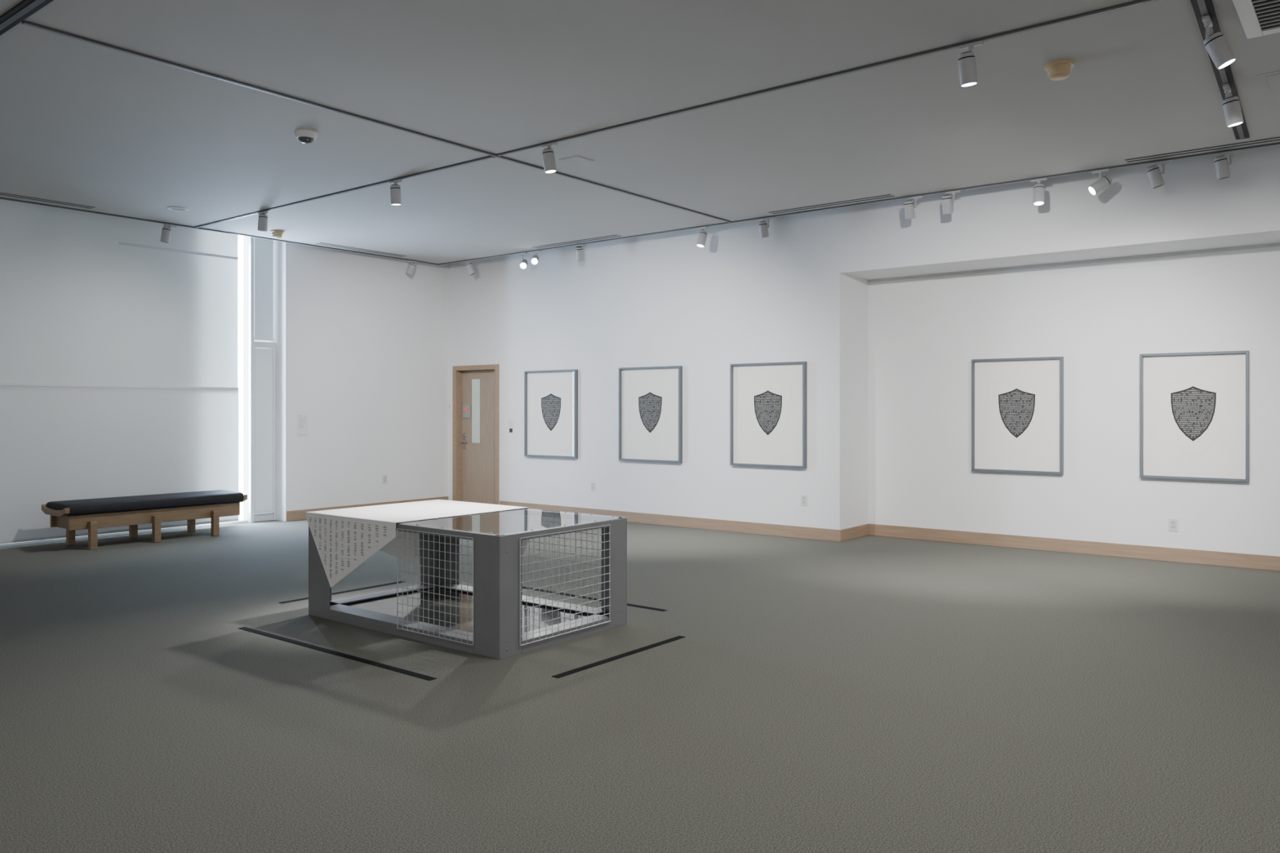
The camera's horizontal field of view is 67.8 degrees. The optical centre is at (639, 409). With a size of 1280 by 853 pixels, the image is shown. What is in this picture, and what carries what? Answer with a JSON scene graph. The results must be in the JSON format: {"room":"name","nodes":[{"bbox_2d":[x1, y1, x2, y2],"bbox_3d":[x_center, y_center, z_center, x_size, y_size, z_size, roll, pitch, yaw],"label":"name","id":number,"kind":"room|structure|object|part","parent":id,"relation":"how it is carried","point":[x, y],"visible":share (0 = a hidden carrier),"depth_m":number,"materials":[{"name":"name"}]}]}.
{"room":"museum","nodes":[
{"label":"museum","id":0,"kind":"room"},
{"bbox_2d":[271,240,448,521],"bbox_3d":[-4.042,-0.550,13.961,0.450,4.100,2.798,0,0,38],"label":"wall","id":1,"kind":"structure","parent":0,"point":[362,342],"depth_m":13.60,"materials":[{"name":"paint"}]},
{"bbox_2d":[253,237,275,521],"bbox_3d":[-5.082,-0.550,12.786,0.145,4.100,0.334,0,0,38],"label":"window","id":2,"kind":"structure","parent":1,"relation":"in","point":[258,344],"depth_m":12.84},
{"bbox_3d":[-5.133,-0.550,12.826,0.015,4.100,0.334,0,0,38],"label":"pane","id":3,"kind":"part","parent":2,"relation":"part of","materials":[{"name":"glass"}]},
{"bbox_2d":[253,237,273,341],"bbox_3d":[-5.029,-1.720,12.737,0.026,1.600,0.266,0,0,38],"label":"roller blind","id":4,"kind":"object","parent":2,"relation":"attached to","point":[264,248],"visible":0.82,"depth_m":12.74,"materials":[{"name":"fabric"}]},
{"bbox_2d":[253,346,274,514],"bbox_3d":[-5.034,0.280,12.729,0.040,2.220,0.304,0,0,38],"label":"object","id":5,"kind":"structure","parent":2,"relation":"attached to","point":[264,358],"depth_m":12.74,"materials":[{"name":"glass"}]},
{"bbox_2d":[297,433,307,435],"bbox_3d":[-4.577,0.347,12.915,0.007,0.035,0.160,0,0,38],"label":"wall label","id":6,"kind":"object","parent":1,"relation":"attached to","point":[298,434],"visible":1,"depth_m":12.91,"materials":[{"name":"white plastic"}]},
{"bbox_2d":[297,413,307,431],"bbox_3d":[-4.577,0.190,12.915,0.007,0.240,0.160,0,0,38],"label":"wall label","id":7,"kind":"object","parent":1,"relation":"attached to","point":[302,419],"visible":1,"depth_m":12.91,"materials":[{"name":"white plastic"}]},
{"bbox_2d":[285,496,448,521],"bbox_3d":[-3.865,1.433,13.810,0.016,0.135,2.782,0,0,38],"label":"baseboard","id":8,"kind":"structure","parent":1,"relation":"attached to","point":[294,515],"depth_m":13.29,"materials":[{"name":"brown wood"}]},
{"bbox_2d":[382,475,386,484],"bbox_3d":[-3.741,1.030,13.971,0.010,0.124,0.080,0,0,38],"label":"wall outlet","id":9,"kind":"object","parent":1,"relation":"attached to","point":[384,477],"visible":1,"depth_m":13.97,"materials":[{"name":"white plastic"}]},
{"bbox_2d":[0,519,1279,852],"bbox_3d":[-1.005,1.550,4.617,17.300,0.100,16.000,0,0,38],"label":"floor","id":10,"kind":"structure","parent":0,"point":[868,694],"depth_m":4.82,"materials":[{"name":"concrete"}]},
{"bbox_2d":[41,489,247,550],"bbox_3d":[-5.629,1.251,10.944,0.638,0.498,2.030,0,0,38],"label":"bench","id":11,"kind":"object","parent":10,"relation":"on","point":[91,514],"visible":1,"depth_m":10.67,"materials":[{"name":"black leather"}]},
{"bbox_3d":[-6.242,1.086,10.167,0.620,0.098,0.050,0,0,38],"label":"rail","id":12,"kind":"part","parent":11,"relation":"part of","materials":[{"name":"brown wood"}]},
{"bbox_3d":[-6.305,1.350,10.548,0.068,0.300,0.072,0,0,38],"label":"leg","id":13,"kind":"part","parent":11,"relation":"part of","materials":[{"name":"brown wood"}]},
{"bbox_3d":[-5.857,1.350,10.194,0.068,0.300,0.072,0,0,38],"label":"leg","id":14,"kind":"part","parent":11,"relation":"part of","materials":[{"name":"brown wood"}]},
{"bbox_3d":[-5.889,1.350,11.073,0.068,0.300,0.072,0,0,38],"label":"leg","id":15,"kind":"part","parent":11,"relation":"part of","materials":[{"name":"brown wood"}]},
{"bbox_2d":[46,489,243,515],"bbox_3d":[-5.629,1.066,10.944,0.580,0.128,1.950,0,0,38],"label":"cushion","id":16,"kind":"object","parent":11,"relation":"on","point":[171,502],"depth_m":10.70,"materials":[{"name":"black leather"}]},
{"bbox_3d":[-5.442,1.350,10.720,0.068,0.300,0.072,0,0,38],"label":"leg","id":17,"kind":"part","parent":11,"relation":"part of","materials":[{"name":"brown wood"}]},
{"bbox_3d":[-5.468,1.350,11.607,0.068,0.300,0.072,0,0,38],"label":"leg","id":18,"kind":"part","parent":11,"relation":"part of","materials":[{"name":"brown wood"}]},
{"bbox_3d":[-5.021,1.350,11.254,0.068,0.300,0.072,0,0,38],"label":"leg","id":19,"kind":"part","parent":11,"relation":"part of","materials":[{"name":"brown wood"}]},
{"bbox_3d":[-5.015,1.086,11.721,0.620,0.098,0.050,0,0,38],"label":"rail","id":20,"kind":"part","parent":11,"relation":"part of","materials":[{"name":"brown wood"}]},
{"bbox_2d":[238,626,436,680],"bbox_3d":[-1.939,1.498,5.902,2.020,0.003,0.050,0,0,38],"label":"tape","id":21,"kind":"object","parent":10,"relation":"on","point":[285,639],"visible":1,"depth_m":5.79,"materials":[{"name":"black plastic"}]},
{"bbox_2d":[278,581,404,604],"bbox_3d":[-2.417,1.498,7.815,0.050,0.003,1.170,0,0,38],"label":"tape","id":22,"kind":"object","parent":10,"relation":"on","point":[361,588],"visible":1,"depth_m":7.86,"materials":[{"name":"black plastic"}]},
{"bbox_2d":[306,499,626,659],"bbox_3d":[-1.254,1.125,6.794,2.038,0.750,1.240,0,0,38],"label":"sculpture","id":23,"kind":"object","parent":10,"relation":"on","point":[426,535],"visible":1,"depth_m":6.49,"materials":[{"name":"grey metal"}]},
{"bbox_3d":[-2.257,1.131,6.936,0.260,0.739,0.190,0,0,38],"label":"corner post","id":24,"kind":"part","parent":23,"relation":"part of","materials":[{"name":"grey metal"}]},
{"bbox_3d":[-1.984,1.462,7.371,0.150,0.076,0.890,0,0,38],"label":"rail","id":25,"kind":"part","parent":23,"relation":"part of","materials":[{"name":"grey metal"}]},
{"bbox_3d":[-1.582,1.462,6.378,1.690,0.075,0.150,0,0,38],"label":"rail","id":26,"kind":"part","parent":23,"relation":"part of","materials":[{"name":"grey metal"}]},
{"bbox_3d":[-1.624,1.131,7.737,0.260,0.739,0.190,0,0,38],"label":"corner post","id":27,"kind":"part","parent":23,"relation":"part of","materials":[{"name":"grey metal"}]},
{"bbox_3d":[-1.610,0.783,6.343,1.890,0.044,0.060,0,0,38],"label":"rail","id":28,"kind":"part","parent":23,"relation":"part of","materials":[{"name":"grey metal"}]},
{"bbox_3d":[-0.872,1.131,5.843,0.230,0.739,0.190,0,0,38],"label":"corner post","id":29,"kind":"part","parent":23,"relation":"part of","materials":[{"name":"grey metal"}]},
{"bbox_3d":[-0.848,0.755,6.474,0.975,0.001,1.210,0,0,38],"label":"glass","id":30,"kind":"part","parent":23,"relation":"part of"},
{"bbox_3d":[-0.925,1.462,7.210,1.690,0.075,0.150,0,0,38],"label":"rail","id":31,"kind":"part","parent":23,"relation":"part of","materials":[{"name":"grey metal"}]},
{"bbox_3d":[-0.489,0.783,6.190,0.060,0.044,1.090,0,0,38],"label":"rail","id":32,"kind":"part","parent":23,"relation":"part of","materials":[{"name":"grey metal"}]},
{"bbox_3d":[-0.524,1.462,6.218,0.150,0.076,0.890,0,0,38],"label":"rail","id":33,"kind":"part","parent":23,"relation":"part of","materials":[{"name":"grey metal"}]},
{"bbox_3d":[-0.239,1.131,6.643,0.230,0.739,0.190,0,0,38],"label":"corner post","id":34,"kind":"part","parent":23,"relation":"part of","materials":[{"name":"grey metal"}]},
{"bbox_2d":[522,586,666,611],"bbox_3d":[-0.582,1.498,7.685,1.960,0.003,0.050,0,0,38],"label":"tape","id":35,"kind":"object","parent":10,"relation":"on","point":[536,589],"visible":0.57,"depth_m":7.55,"materials":[{"name":"black plastic"}]},
{"bbox_2d":[551,635,685,678],"bbox_3d":[-0.097,1.498,5.798,0.050,0.003,1.220,0,0,38],"label":"tape","id":36,"kind":"object","parent":10,"relation":"on","point":[616,657],"visible":1,"depth_m":5.74,"materials":[{"name":"black plastic"}]},
{"bbox_2d":[0,0,1279,263],"bbox_3d":[-1.113,-2.235,3.721,16.360,0.090,14.460,0,0,38],"label":"ceiling","id":37,"kind":"structure","parent":0,"point":[116,132],"depth_m":6.89,"materials":[{"name":"paint"}]},
{"bbox_2d":[0,0,53,35],"bbox_3d":[-3.234,-2.182,5.102,2.400,0.015,0.090,0,0,38],"label":"track","id":38,"kind":"object","parent":37,"relation":"attached to","point":[24,9],"visible":1,"depth_m":5.23,"materials":[{"name":"black metal"}]},
{"bbox_2d":[0,191,97,208],"bbox_3d":[-6.418,-2.188,9.751,0.140,0.004,1.550,0,0,38],"label":"ceiling vent","id":39,"kind":"object","parent":37,"relation":"in","point":[1,193],"visible":1,"depth_m":9.98,"materials":[{"name":"metal"}]},
{"bbox_2d":[167,206,189,211],"bbox_3d":[-5.036,-2.184,10.387,0.220,0.012,0.220,0,0,38],"label":"recessed light","id":40,"kind":"object","parent":37,"relation":"in","point":[175,208],"visible":1,"depth_m":10.37,"materials":[{"name":"white plastic"}]},
{"bbox_2d":[0,196,437,264],"bbox_3d":[-5.348,-2.182,11.461,0.040,0.015,7.360,0,0,38],"label":"track","id":41,"kind":"object","parent":37,"relation":"attached to","point":[4,198],"visible":1,"depth_m":11.48,"materials":[{"name":"black metal"}]},
{"bbox_2d":[160,223,177,243],"bbox_3d":[-5.548,-2.064,11.210,0.113,0.223,0.178,0,0,38],"label":"lamp","id":42,"kind":"object","parent":41,"relation":"hanging from","point":[166,231],"visible":1,"depth_m":11.15,"materials":[{"name":"white metal"}]},
{"bbox_2d":[405,260,416,275],"bbox_3d":[-3.357,-2.066,13.979,0.162,0.217,0.113,0,0,-24],"label":"lamp","id":43,"kind":"object","parent":41,"relation":"hanging from","point":[411,265],"visible":1,"depth_m":13.94,"materials":[{"name":"white metal"}]},
{"bbox_2d":[270,229,284,238],"bbox_3d":[-4.457,-2.146,11.701,0.160,0.088,0.160,0,0,38],"label":"smoke detector","id":44,"kind":"object","parent":37,"relation":"attached to","point":[276,233],"visible":1,"depth_m":11.65,"materials":[{"name":"beige plastic"}]},
{"bbox_2d":[294,129,317,143],"bbox_3d":[-2.645,-2.147,7.542,0.170,0.086,0.170,0,0,38],"label":"dome camera","id":45,"kind":"object","parent":37,"relation":"attached to","point":[305,136],"visible":1,"depth_m":7.49,"materials":[{"name":"white plastic"}]},
{"bbox_2d":[195,155,495,227],"bbox_3d":[-3.294,-2.182,9.826,5.170,0.015,0.040,0,0,38],"label":"track","id":46,"kind":"object","parent":37,"relation":"attached to","point":[486,157],"visible":1,"depth_m":9.43,"materials":[{"name":"black metal"}]},
{"bbox_2d":[257,210,267,231],"bbox_3d":[-4.163,-2.069,10.513,0.140,0.211,0.100,0,0,38],"label":"lamp","id":47,"kind":"object","parent":46,"relation":"hanging from","point":[263,217],"visible":1,"depth_m":10.47,"materials":[{"name":"white metal"}]},
{"bbox_2d":[389,178,401,204],"bbox_3d":[-2.324,-2.059,9.061,0.108,0.232,0.138,0,0,-22],"label":"lamp","id":48,"kind":"object","parent":46,"relation":"hanging from","point":[395,189],"visible":1,"depth_m":9.02,"materials":[{"name":"white metal"}]},
{"bbox_2d":[315,242,408,257],"bbox_3d":[-3.809,-2.188,13.087,0.140,0.004,1.420,0,0,38],"label":"ceiling vent","id":49,"kind":"object","parent":37,"relation":"in","point":[321,243],"visible":1,"depth_m":13.04,"materials":[{"name":"metal"}]},
{"bbox_2d":[22,20,731,222],"bbox_3d":[-1.217,-2.182,8.237,0.040,0.015,7.300,0,0,38],"label":"track","id":50,"kind":"object","parent":37,"relation":"attached to","point":[24,22],"visible":1,"depth_m":6.80,"materials":[{"name":"black metal"}]},
{"bbox_2d":[530,234,622,248],"bbox_3d":[-0.846,-2.188,12.442,1.510,0.004,0.140,0,0,38],"label":"ceiling vent","id":51,"kind":"object","parent":37,"relation":"in","point":[612,235],"visible":1,"depth_m":12.41,"materials":[{"name":"metal"}]},
{"bbox_2d":[559,155,594,164],"bbox_3d":[-0.555,-2.187,8.364,0.220,0.007,0.220,0,0,38],"label":"access panel","id":52,"kind":"object","parent":37,"relation":"attached to","point":[576,159],"visible":1,"depth_m":8.34,"materials":[{"name":"paint"}]},
{"bbox_3d":[-0.555,-2.184,8.364,0.190,0.003,0.190,0,0,38],"label":"panel","id":53,"kind":"part","parent":52,"relation":"part of","materials":[{"name":"paint"}]},
{"bbox_2d":[496,0,1157,155],"bbox_3d":[0.775,-2.182,6.613,5.080,0.015,0.040,0,0,38],"label":"track","id":54,"kind":"object","parent":37,"relation":"attached to","point":[1135,2],"visible":1,"depth_m":6.11,"materials":[{"name":"black metal"}]},
{"bbox_2d":[541,142,556,173],"bbox_3d":[-0.746,-2.059,7.814,0.137,0.233,0.104,0,0,6],"label":"lamp","id":55,"kind":"object","parent":54,"relation":"hanging from","point":[548,154],"visible":1,"depth_m":7.78,"materials":[{"name":"white metal"}]},
{"bbox_2d":[957,40,983,86],"bbox_3d":[1.970,-2.053,5.672,0.142,0.243,0.120,0,0,38],"label":"lamp","id":56,"kind":"object","parent":54,"relation":"hanging from","point":[966,62],"visible":1,"depth_m":5.64,"materials":[{"name":"white metal"}]},
{"bbox_3d":[1.970,-2.112,5.669,0.031,0.095,0.031,0,0,38],"label":"stem","id":57,"kind":"part","parent":56,"relation":"part of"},
{"bbox_2d":[766,193,895,213],"bbox_3d":[2.019,-2.188,10.180,1.450,0.004,0.140,0,0,38],"label":"ceiling vent","id":58,"kind":"object","parent":37,"relation":"in","point":[888,195],"visible":1,"depth_m":10.14,"materials":[{"name":"metal"}]},
{"bbox_2d":[436,142,1279,265],"bbox_3d":[2.954,-2.182,9.645,15.320,0.015,0.040,0,0,38],"label":"track","id":59,"kind":"object","parent":37,"relation":"attached to","point":[1277,143],"visible":1,"depth_m":9.76,"materials":[{"name":"black metal"}]},
{"bbox_2d":[465,260,475,275],"bbox_3d":[-2.490,-2.066,13.940,0.177,0.218,0.110,0,0,14],"label":"lamp","id":60,"kind":"object","parent":59,"relation":"hanging from","point":[469,266],"visible":1,"depth_m":13.90,"materials":[{"name":"white metal"}]},
{"bbox_2d":[518,252,528,269],"bbox_3d":[-1.616,-2.057,13.249,0.138,0.236,0.200,0,0,-17],"label":"lamp","id":61,"kind":"object","parent":59,"relation":"hanging from","point":[523,264],"visible":1,"depth_m":13.19,"materials":[{"name":"white metal"}]},
{"bbox_2d":[530,250,541,264],"bbox_3d":[-1.447,-2.077,13.116,0.140,0.196,0.200,0,0,-20],"label":"lamp","id":62,"kind":"object","parent":59,"relation":"hanging from","point":[535,259],"visible":1,"depth_m":13.05,"materials":[{"name":"white metal"}]},
{"bbox_2d":[574,244,584,261],"bbox_3d":[-0.798,-2.066,12.612,0.118,0.217,0.141,0,0,-13],"label":"lamp","id":63,"kind":"object","parent":59,"relation":"hanging from","point":[579,249],"visible":1,"depth_m":12.57,"materials":[{"name":"white metal"}]},
{"bbox_2d":[696,226,707,247],"bbox_3d":[0.740,-2.057,11.392,0.133,0.236,0.119,0,0,-4],"label":"lamp","id":64,"kind":"object","parent":59,"relation":"hanging from","point":[702,236],"visible":1,"depth_m":11.36,"materials":[{"name":"white metal"}]},
{"bbox_2d":[758,217,774,238],"bbox_3d":[1.444,-2.062,10.841,0.185,0.226,0.134,0,0,38],"label":"lamp","id":65,"kind":"object","parent":59,"relation":"hanging from","point":[763,226],"visible":1,"depth_m":10.82,"materials":[{"name":"white metal"}]},
{"bbox_2d":[903,195,922,219],"bbox_3d":[2.803,-2.063,9.767,0.185,0.224,0.128,0,0,38],"label":"lamp","id":66,"kind":"object","parent":59,"relation":"hanging from","point":[908,206],"visible":1,"depth_m":9.75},
{"bbox_2d":[941,190,960,214],"bbox_3d":[3.113,-2.063,9.522,0.185,0.224,0.128,0,0,38],"label":"lamp","id":67,"kind":"object","parent":59,"relation":"hanging from","point":[947,205],"visible":1,"depth_m":9.51,"materials":[{"name":"white metal"}]},
{"bbox_3d":[3.129,-2.112,9.507,0.031,0.095,0.031,0,0,38],"label":"stem","id":68,"kind":"part","parent":67,"relation":"part of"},
{"bbox_2d":[1031,177,1047,205],"bbox_3d":[3.770,-2.053,9.001,0.118,0.245,0.127,0,0,-10],"label":"lamp","id":69,"kind":"object","parent":59,"relation":"hanging from","point":[1038,188],"visible":1,"depth_m":8.97,"materials":[{"name":"white metal"}]},
{"bbox_2d":[1088,168,1111,195],"bbox_3d":[4.187,-2.062,8.669,0.198,0.226,0.106,0,0,5],"label":"lamp","id":70,"kind":"object","parent":59,"relation":"hanging from","point":[1104,182],"visible":1,"depth_m":8.63,"materials":[{"name":"white metal"}]},
{"bbox_2d":[1146,159,1173,188],"bbox_3d":[4.571,-2.062,8.379,0.202,0.227,0.103,0,0,24],"label":"lamp","id":71,"kind":"object","parent":59,"relation":"hanging from","point":[1153,172],"visible":1,"depth_m":8.35,"materials":[{"name":"white metal"}]},
{"bbox_3d":[4.591,-2.112,8.352,0.031,0.095,0.031,0,0,38],"label":"stem","id":72,"kind":"part","parent":71,"relation":"part of","materials":[{"name":"white metal"}]},
{"bbox_2d":[1213,149,1240,179],"bbox_3d":[4.968,-2.063,8.056,0.193,0.224,0.113,0,0,38],"label":"lamp","id":73,"kind":"object","parent":59,"relation":"hanging from","point":[1221,163],"visible":1,"depth_m":8.04,"materials":[{"name":"white metal"}]},
{"bbox_3d":[4.988,-2.112,8.038,0.031,0.095,0.031,0,0,38],"label":"stem","id":74,"kind":"part","parent":73,"relation":"part of","materials":[{"name":"white metal"}]},
{"bbox_2d":[1044,59,1074,80],"bbox_3d":[2.664,-2.146,6.051,0.176,0.088,0.176,0,0,38],"label":"smoke detector","id":75,"kind":"object","parent":37,"relation":"attached to","point":[1060,69],"visible":1,"depth_m":6.00,"materials":[{"name":"beige plastic"}]},
{"bbox_2d":[1123,136,1279,162],"bbox_3d":[4.903,-2.188,7.902,1.600,0.004,0.140,0,0,38],"label":"ceiling vent","id":76,"kind":"object","parent":37,"relation":"in","point":[1275,138],"visible":1,"depth_m":8.01,"materials":[{"name":"metal"}]},
{"bbox_2d":[1190,0,1248,139],"bbox_3d":[3.888,-2.182,6.327,0.091,0.015,3.313,0,0,36],"label":"track","id":77,"kind":"object","parent":37,"relation":"attached to","point":[1201,8],"visible":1,"depth_m":6.08,"materials":[{"name":"black metal"}]},
{"bbox_2d":[1201,15,1235,69],"bbox_3d":[3.223,-2.041,5.303,0.154,0.268,0.179,0,0,38],"label":"lamp","id":78,"kind":"object","parent":77,"relation":"hanging from","point":[1216,45],"visible":1,"depth_m":5.29,"materials":[{"name":"white metal"}]},
{"bbox_3d":[3.170,-2.112,5.321,0.031,0.095,0.031,0,0,38],"label":"stem","id":79,"kind":"part","parent":78,"relation":"part of","materials":[{"name":"white metal"}]},
{"bbox_2d":[1222,84,1244,127],"bbox_3d":[3.989,-2.043,6.412,0.122,0.264,0.149,0,0,38],"label":"lamp","id":80,"kind":"object","parent":77,"relation":"hanging from","point":[1231,105],"visible":1,"depth_m":6.39,"materials":[{"name":"white metal"}]},
{"bbox_3d":[3.962,-2.112,6.428,0.031,0.095,0.031,0,0,38],"label":"stem","id":81,"kind":"part","parent":80,"relation":"part of","materials":[{"name":"white metal"}]},
{"bbox_2d":[1232,0,1279,39],"bbox_3d":[3.647,-2.185,4.893,1.000,0.010,1.040,0,0,38],"label":"ceiling vent","id":82,"kind":"object","parent":37,"relation":"in","point":[1258,18],"visible":1,"depth_m":5.29,"materials":[{"name":"white metal"}]},
{"bbox_2d":[1256,70,1279,109],"bbox_3d":[4.646,-2.186,6.334,0.840,0.008,0.900,0,0,38],"label":"access panel","id":83,"kind":"object","parent":37,"relation":"attached to","point":[1269,82],"visible":1,"depth_m":6.46,"materials":[{"name":"paint"}]},
{"bbox_3d":[4.646,-2.184,6.334,0.740,0.004,0.800,0,0,38],"label":"panel","id":84,"kind":"part","parent":83,"relation":"part of","materials":[{"name":"paint"}]},
{"bbox_2d":[448,144,1279,556],"bbox_3d":[3.617,-0.550,10.268,17.050,4.100,0.900,0,0,38],"label":"wall","id":85,"kind":"structure","parent":0,"point":[925,334],"depth_m":10.79,"materials":[{"name":"paint"}]},
{"bbox_2d":[452,364,499,504],"bbox_3d":[-2.465,0.415,14.578,1.030,2.170,0.165,0,0,38],"label":"door","id":86,"kind":"structure","parent":85,"relation":"in","point":[475,390],"depth_m":14.67,"materials":[{"name":"brown wood"}]},
{"bbox_3d":[-2.717,0.500,14.783,0.150,0.240,0.065,0,0,38],"label":"handle","id":87,"kind":"part","parent":86,"relation":"part of","materials":[{"name":"metal"}]},
{"bbox_3d":[-2.526,0.030,14.669,0.173,0.980,0.008,0,0,38],"label":"vision pane","id":88,"kind":"part","parent":86,"relation":"part of","materials":[{"name":"white glass"}]},
{"bbox_2d":[507,419,514,433],"bbox_3d":[-1.905,0.255,14.053,0.130,0.210,0.005,0,0,38],"label":"wall label","id":89,"kind":"object","parent":85,"relation":"attached to","point":[510,422],"visible":1,"depth_m":14.05,"materials":[{"name":"white plastic"}]},
{"bbox_2d":[524,369,577,458],"bbox_3d":[-1.268,0.068,13.514,0.998,1.235,0.059,0,0,38],"label":"framed print","id":90,"kind":"object","parent":85,"relation":"attached to","point":[550,397],"visible":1,"depth_m":13.52,"materials":[{"name":"beige paper"}]},
{"bbox_2d":[591,481,595,491],"bbox_3d":[-0.645,1.060,13.054,0.080,0.124,0.010,0,0,38],"label":"wall outlet","id":91,"kind":"object","parent":85,"relation":"attached to","point":[593,483],"visible":1,"depth_m":13.05,"materials":[{"name":"white plastic"}]},
{"bbox_2d":[618,365,682,462],"bbox_3d":[0.127,0.068,12.412,1.012,1.235,0.059,0,0,38],"label":"framed print","id":92,"kind":"object","parent":85,"relation":"attached to","point":[651,397],"visible":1,"depth_m":12.42,"materials":[{"name":"beige paper"}]},
{"bbox_2d":[729,361,807,468],"bbox_3d":[1.515,0.068,11.316,1.020,1.235,0.059,0,0,38],"label":"framed print","id":93,"kind":"object","parent":85,"relation":"attached to","point":[768,401],"visible":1,"depth_m":11.31,"materials":[{"name":"beige paper"}]},
{"bbox_2d":[800,494,807,506],"bbox_3d":[1.903,1.060,11.042,0.080,0.124,0.010,0,0,38],"label":"wall outlet","id":94,"kind":"object","parent":85,"relation":"attached to","point":[803,498],"visible":1,"depth_m":11.04,"materials":[{"name":"white plastic"}]},
{"bbox_2d":[499,500,1279,571],"bbox_3d":[4.202,1.433,9.701,15.430,0.135,0.766,0,0,38],"label":"baseboard","id":95,"kind":"structure","parent":85,"relation":"attached to","point":[1112,549],"depth_m":10.70,"materials":[{"name":"brown wood"}]},
{"bbox_2d":[971,356,1063,474],"bbox_3d":[4.057,0.068,10.264,0.950,1.235,0.059,0,0,38],"label":"framed print","id":96,"kind":"object","parent":85,"relation":"attached to","point":[1017,404],"visible":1,"depth_m":10.26,"materials":[{"name":"beige paper"}]},
{"bbox_2d":[867,242,1279,282],"bbox_3d":[6.605,-1.525,8.283,9.900,0.030,0.012,0,0,38],"label":"trim","id":97,"kind":"structure","parent":85,"relation":"attached to","point":[1269,245],"depth_m":9.84,"materials":[{"name":"white paint"}]},
{"bbox_2d":[1168,518,1177,531],"bbox_3d":[5.241,1.140,9.361,0.080,0.124,0.010,0,0,38],"label":"wall outlet","id":98,"kind":"object","parent":85,"relation":"attached to","point":[1173,523],"visible":1,"depth_m":9.36,"materials":[{"name":"white plastic"}]},
{"bbox_2d":[1139,350,1249,482],"bbox_3d":[5.362,0.068,9.234,0.920,1.235,0.059,0,0,38],"label":"framed print","id":99,"kind":"object","parent":85,"relation":"attached to","point":[1194,406],"visible":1,"depth_m":9.24,"materials":[{"name":"beige paper"}]},
{"bbox_3d":[-10.210,-0.550,6.152,0.450,4.100,7.000,0,0,38],"label":"wall","id":100,"kind":"structure","parent":0,"visible":0},
{"bbox_2d":[0,235,253,546],"bbox_3d":[-6.631,-0.550,10.791,0.185,4.100,4.717,0,0,38],"label":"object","id":101,"kind":"structure","parent":100,"relation":"in","point":[245,243],"depth_m":12.59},
{"bbox_2d":[0,199,238,543],"bbox_3d":[-6.598,-0.565,10.605,0.030,4.030,4.467,0,0,38],"label":"roller blind","id":102,"kind":"object","parent":101,"relation":"attached to","point":[118,343],"visible":0.98,"depth_m":11.12,"materials":[{"name":"fabric"}]},
{"bbox_3d":[-5.481,-0.550,12.385,0.015,4.100,0.691,0,0,38],"label":"pane","id":103,"kind":"part","parent":101,"relation":"part of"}
]}

